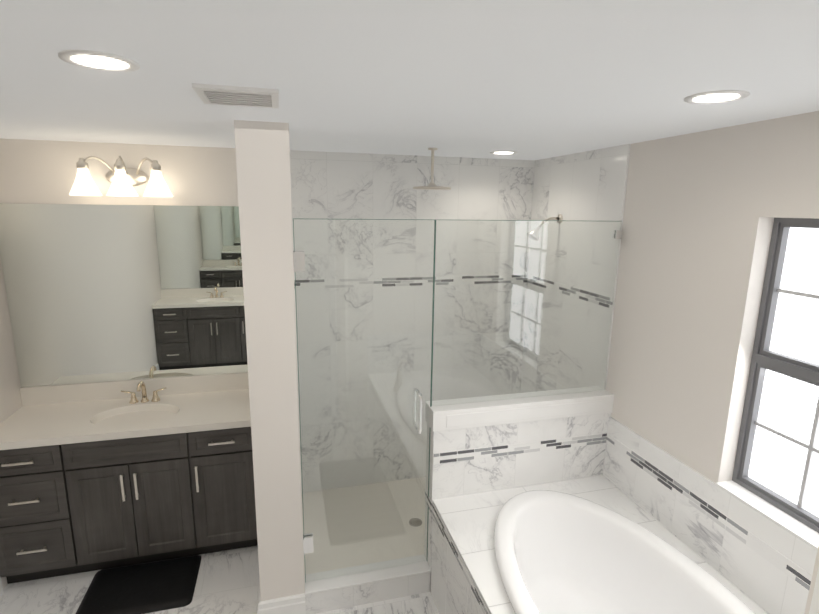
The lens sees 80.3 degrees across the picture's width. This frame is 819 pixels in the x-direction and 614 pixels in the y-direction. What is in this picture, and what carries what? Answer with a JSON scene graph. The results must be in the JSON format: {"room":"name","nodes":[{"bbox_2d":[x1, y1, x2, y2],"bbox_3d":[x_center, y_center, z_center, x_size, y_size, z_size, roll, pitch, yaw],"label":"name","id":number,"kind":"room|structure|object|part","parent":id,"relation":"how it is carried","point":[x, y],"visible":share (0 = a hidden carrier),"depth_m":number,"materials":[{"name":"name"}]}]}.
{"room":"bathroom","nodes":[
{"label":"bathroom","id":0,"kind":"room"},
{"bbox_2d":[0,257,21,588],"bbox_3d":[-1.927,0.643,1.108,0.100,2.440,3.750,-2,12,-14],"label":"wall","id":1,"kind":"structure","parent":0,"point":[10,398],"depth_m":2.80,"materials":[{"name":"white paint"}]},
{"bbox_2d":[0,577,3,596],"bbox_3d":[-1.901,1.756,1.405,0.014,0.140,2.618,-2,12,-14],"label":"baseboard","id":2,"kind":"structure","parent":1,"relation":"attached to","point":[1,590],"depth_m":2.62,"materials":[{"name":"white"}]},
{"bbox_2d":[0,138,238,205],"bbox_3d":[-0.719,0.196,3.369,3.600,2.440,0.100,-2,12,-14],"label":"wall","id":3,"kind":"structure","parent":0,"point":[38,171],"depth_m":2.83,"materials":[{"name":"white paint"}]},
{"bbox_2d":[69,156,172,196],"bbox_3d":[-1.639,-0.746,2.766,0.526,0.222,0.202,-2,12,-14],"label":"sconce","id":4,"kind":"object","parent":3,"relation":"attached to","point":[122,178],"visible":1,"depth_m":2.74,"materials":[{"name":"white glass"}]},
{"bbox_2d":[0,203,247,386],"bbox_3d":[-1.674,-0.075,3.002,1.386,1.089,0.005,-2,12,-14],"label":"mirror glass","id":5,"kind":"object","parent":3,"relation":"attached to","point":[99,293],"visible":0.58,"depth_m":2.98,"materials":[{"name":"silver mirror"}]},
{"bbox_2d":[290,150,534,492],"bbox_3d":[-0.003,0.179,3.497,1.850,2.440,0.012,-2,12,-14],"label":"tiled wall","id":6,"kind":"structure","parent":3,"relation":"attached to","point":[331,187],"depth_m":3.44,"materials":[{"name":"stone"}]},
{"bbox_2d":[294,274,527,288],"bbox_3d":[0.003,-0.179,3.416,1.826,0.062,0.003,-2,12,-14],"label":"trim","id":7,"kind":"structure","parent":6,"relation":"attached to","point":[439,281],"depth_m":3.41,"materials":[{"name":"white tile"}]},
{"bbox_2d":[0,546,438,613],"bbox_3d":[-0.263,1.791,1.844,3.600,0.060,3.850,-2,12,-14],"label":"floor","id":8,"kind":"structure","parent":0,"point":[227,581],"depth_m":2.66,"materials":[{"name":"stone"}]},
{"bbox_2d":[0,392,257,583],"bbox_3d":[-1.619,1.079,2.969,1.388,0.845,0.550,-2,12,-14],"label":"bathroom vanity","id":9,"kind":"object","parent":8,"relation":"on","point":[94,476],"depth_m":2.74,"materials":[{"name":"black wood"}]},
{"bbox_2d":[0,372,257,452],"bbox_3d":[-1.616,0.634,2.887,1.387,0.250,0.530,-2,12,-14],"label":"countertop","id":10,"kind":"structure","parent":9,"relation":"on","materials":[{"name":"white stone"}]},
{"bbox_2d":[120,380,166,403],"bbox_3d":[-1.646,0.527,2.985,0.258,0.149,0.143,-2,12,-14],"label":"faucet","id":11,"kind":"object","parent":10,"relation":"on","point":[156,399],"depth_m":3.02,"materials":[{"name":"beige metal"}]},
{"bbox_2d":[76,555,201,613],"bbox_3d":[-1.493,1.555,2.708,0.570,0.019,0.400,-2,12,-14],"label":"area rug","id":12,"kind":"object","parent":8,"relation":"on","point":[153,586],"visible":1,"depth_m":2.68,"materials":[{"name":"black fabric"}]},
{"bbox_2d":[234,120,304,600],"bbox_3d":[-0.656,0.405,2.354,0.218,2.440,0.196,-2,12,-14],"label":"column","id":13,"kind":"structure","parent":8,"relation":"on","point":[262,149],"depth_m":2.21,"materials":[{"name":"white paint"}]},
{"bbox_2d":[289,146,304,581],"bbox_3d":[-0.559,0.393,2.417,0.002,2.440,0.123,-2,12,-14],"label":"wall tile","id":14,"kind":"structure","parent":13,"relation":"attached to","point":[296,350],"depth_m":2.32,"materials":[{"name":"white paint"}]},
{"bbox_2d":[257,578,305,613],"bbox_3d":[-0.723,1.498,2.745,0.236,0.140,0.572,-2,12,-14],"label":"baseboard","id":15,"kind":"structure","parent":8,"relation":"on","point":[293,604],"depth_m":2.47,"materials":[{"name":"white"}]},
{"bbox_2d":[302,477,425,574],"bbox_3d":[0.099,1.440,3.291,1.826,0.055,0.928,-2,12,-14],"label":"pan","id":16,"kind":"object","parent":8,"relation":"on","point":[391,525],"depth_m":3.19,"materials":[{"name":"white"}]},
{"bbox_2d":[409,518,421,526],"bbox_3d":[0.040,1.425,3.216,0.090,0.003,0.090,-2,12,-14],"label":"floor drain","id":17,"kind":"object","parent":16,"relation":"on","point":[415,522],"depth_m":3.21,"materials":[{"name":"silver metal"}]},
{"bbox_2d":[305,573,430,613],"bbox_3d":[-0.228,1.526,2.668,0.681,0.128,0.122,-2,12,-14],"label":"shower curb","id":18,"kind":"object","parent":8,"relation":"on","point":[321,602],"depth_m":2.61,"materials":[{"name":"stone"}]},
{"bbox_2d":[304,554,430,594],"bbox_3d":[-0.227,1.457,2.652,0.681,0.014,0.134,-2,12,-14],"label":"cap","id":19,"kind":"object","parent":18,"relation":"on","point":[383,572],"visible":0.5,"depth_m":2.64,"materials":[{"name":"white stone"}]},
{"bbox_2d":[430,515,480,613],"bbox_3d":[0.374,1.511,1.738,0.020,0.548,1.938,-2,12,-14],"label":"wall","id":20,"kind":"structure","parent":8,"relation":"on","point":[450,592],"depth_m":2.41,"materials":[{"name":"stone"}]},
{"bbox_2d":[432,503,488,613],"bbox_3d":[0.366,1.270,1.685,0.003,0.062,1.938,-2,12,-14],"label":"trim","id":21,"kind":"structure","parent":20,"relation":"attached to","point":[466,576],"depth_m":2.19,"materials":[{"name":"white tile"}]},
{"bbox_2d":[433,476,766,613],"bbox_3d":[0.873,1.213,1.815,1.048,0.020,1.926,-2,12,-14],"label":"deck","id":22,"kind":"object","parent":20,"relation":"on","point":[469,521],"visible":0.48,"depth_m":2.40,"materials":[{"name":"stone"}]},
{"bbox_2d":[433,413,610,499],"bbox_3d":[0.620,1.083,2.799,1.060,0.967,0.118,-2,12,-14],"label":"wall","id":23,"kind":"structure","parent":8,"relation":"on","point":[468,477],"depth_m":2.68,"materials":[{"name":"tile"}]},
{"bbox_2d":[424,424,433,581],"bbox_3d":[0.105,1.103,2.666,0.004,0.967,0.118,-2,12,-14],"label":"tiled wall","id":24,"kind":"structure","parent":23,"relation":"attached to","point":[429,516],"depth_m":2.64,"materials":[{"name":"tile"}]},
{"bbox_2d":[425,491,431,512],"bbox_3d":[0.103,1.066,2.658,0.003,0.062,0.118,-2,12,-14],"label":"trim","id":25,"kind":"structure","parent":24,"relation":"attached to","point":[429,503],"depth_m":2.65,"materials":[{"name":"white tile"}]},
{"bbox_2d":[425,386,613,431],"bbox_3d":[0.622,0.556,2.687,1.072,0.110,0.146,-2,12,-14],"label":"cap","id":26,"kind":"object","parent":23,"relation":"on","point":[489,412],"visible":0.85,"depth_m":2.62,"materials":[{"name":"white stone"}]},
{"bbox_2d":[293,218,621,582],"bbox_3d":[0.076,0.407,3.002,1.936,1.890,1.054,-2,12,-14],"label":"shower enclosure","id":27,"kind":"object","parent":26,"relation":"on","point":[299,262],"visible":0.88,"depth_m":2.50,"materials":[{"name":"clear glass"}]},
{"bbox_3d":[-0.213,0.516,2.459,0.667,1.888,0.010,-2,12,-14],"label":"door","id":28,"kind":"part","parent":27,"relation":"part of","materials":[{"name":"clear glass"}]},
{"bbox_2d":[434,433,606,463],"bbox_3d":[0.634,0.777,2.675,1.048,0.062,0.003,-2,12,-14],"label":"trim","id":29,"kind":"structure","parent":23,"relation":"attached to","point":[493,451],"depth_m":2.66,"materials":[{"name":"white tile"}]},
{"bbox_2d":[494,490,754,613],"bbox_3d":[0.862,1.451,1.919,0.901,0.604,1.660,-2,12,-14],"label":"bathtub","id":30,"kind":"object","parent":8,"relation":"on","point":[556,552],"visible":1,"depth_m":2.39,"materials":[{"name":"white ceramic"}]},
{"bbox_2d":[0,0,818,159],"bbox_3d":[-0.229,-0.658,1.341,3.600,0.060,3.850,-2,12,-14],"label":"ceiling","id":31,"kind":"structure","parent":0,"point":[533,79],"depth_m":1.23,"materials":[{"name":"white paint"}]},
{"bbox_2d":[58,50,139,71],"bbox_3d":[-0.755,-0.599,1.187,0.170,0.006,0.170,-2,12,-14],"label":"recessed light","id":32,"kind":"object","parent":31,"relation":"in","point":[65,55],"depth_m":1.18,"materials":[{"name":"white plastic"}]},
{"bbox_2d":[192,83,278,108],"bbox_3d":[-0.538,-0.665,1.537,0.240,0.012,0.240,-2,12,-14],"label":"air vent","id":33,"kind":"object","parent":31,"relation":"attached to","point":[236,96],"visible":1,"depth_m":1.50,"materials":[{"name":"white"}]},
{"bbox_2d":[413,148,450,189],"bbox_3d":[0.136,-0.816,2.868,0.232,0.234,0.232,-2,12,-14],"label":"shower head","id":34,"kind":"object","parent":31,"relation":"hanging from","point":[431,185],"depth_m":2.85,"materials":[{"name":"silver metal"}]},
{"bbox_2d":[490,151,517,153],"bbox_3d":[0.582,-0.953,3.000,0.170,0.006,0.170,-2,12,-14],"label":"recessed light","id":35,"kind":"object","parent":31,"relation":"in","point":[495,152],"visible":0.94,"depth_m":2.95,"materials":[{"name":"white"}]},
{"bbox_2d":[684,90,749,103],"bbox_3d":[0.927,-0.634,1.469,0.170,0.006,0.170,-2,12,-14],"label":"recessed light","id":36,"kind":"object","parent":31,"relation":"in","point":[742,94],"depth_m":1.46,"materials":[{"name":"white plastic"}]},
{"bbox_2d":[606,111,818,482],"bbox_3d":[1.354,0.447,2.284,0.150,2.440,3.100,-2,12,-14],"label":"wall","id":37,"kind":"structure","parent":0,"point":[703,210],"depth_m":2.16,"materials":[{"name":"white paint"}]},
{"bbox_2d":[520,144,630,392],"bbox_3d":[1.012,0.243,3.253,0.012,2.440,0.988,-2,12,-14],"label":"tiled wall","id":38,"kind":"structure","parent":37,"relation":"attached to","point":[587,187],"depth_m":3.05,"materials":[{"name":"stone"}]},
{"bbox_2d":[527,214,562,240],"bbox_3d":[0.879,-0.520,3.170,0.228,0.175,0.086,-2,12,-14],"label":"shower head","id":39,"kind":"object","parent":38,"relation":"attached to","point":[558,217],"visible":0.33,"depth_m":3.15},
{"bbox_2d":[527,275,612,308],"bbox_3d":[1.009,-0.116,3.178,0.003,0.062,0.985,-2,12,-14],"label":"trim","id":40,"kind":"structure","parent":38,"relation":"attached to","point":[576,292],"depth_m":3.08,"materials":[{"name":"white tile"}]},
{"bbox_2d":[606,433,811,590],"bbox_3d":[1.384,0.949,1.889,0.003,0.062,1.938,-2,12,-14],"label":"trim","id":41,"kind":"structure","parent":37,"relation":"attached to","point":[788,567],"depth_m":2.08,"materials":[{"name":"white tile"}]},
{"bbox_2d":[603,416,816,613],"bbox_3d":[1.390,1.002,1.902,0.012,0.372,1.938,-2,12,-14],"label":"wall tile","id":42,"kind":"structure","parent":37,"relation":"attached to","point":[766,586],"depth_m":2.11,"materials":[{"name":"tile"}]},
{"bbox_2d":[715,480,818,549],"bbox_3d":[1.460,0.836,1.757,0.087,0.008,0.746,-2,12,-14],"label":"window sill","id":43,"kind":"structure","parent":37,"relation":"attached to","point":[797,528],"depth_m":1.89,"materials":[{"name":"white"}]},
{"bbox_2d":[732,218,818,532],"bbox_3d":[1.537,0.277,1.661,0.064,1.132,0.746,-2,12,-14],"label":"window unit","id":44,"kind":"structure","parent":37,"relation":"in","point":[776,463],"depth_m":1.90,"materials":[{"name":"grey metal"}]},
{"bbox_2d":[804,545,818,613],"bbox_3d":[0.200,0.869,0.153,0.100,2.440,1.019,7,13,30],"label":"wall","id":45,"kind":"structure","parent":0,"point":[812,586],"depth_m":0.50,"materials":[{"name":"white paint"}]},
{"bbox_2d":[809,568,818,613],"bbox_3d":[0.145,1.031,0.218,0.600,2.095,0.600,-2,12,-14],"label":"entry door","id":46,"kind":"structure","parent":45,"relation":"in","point":[814,607],"depth_m":0.42,"materials":[{"name":"white"}]}
]}

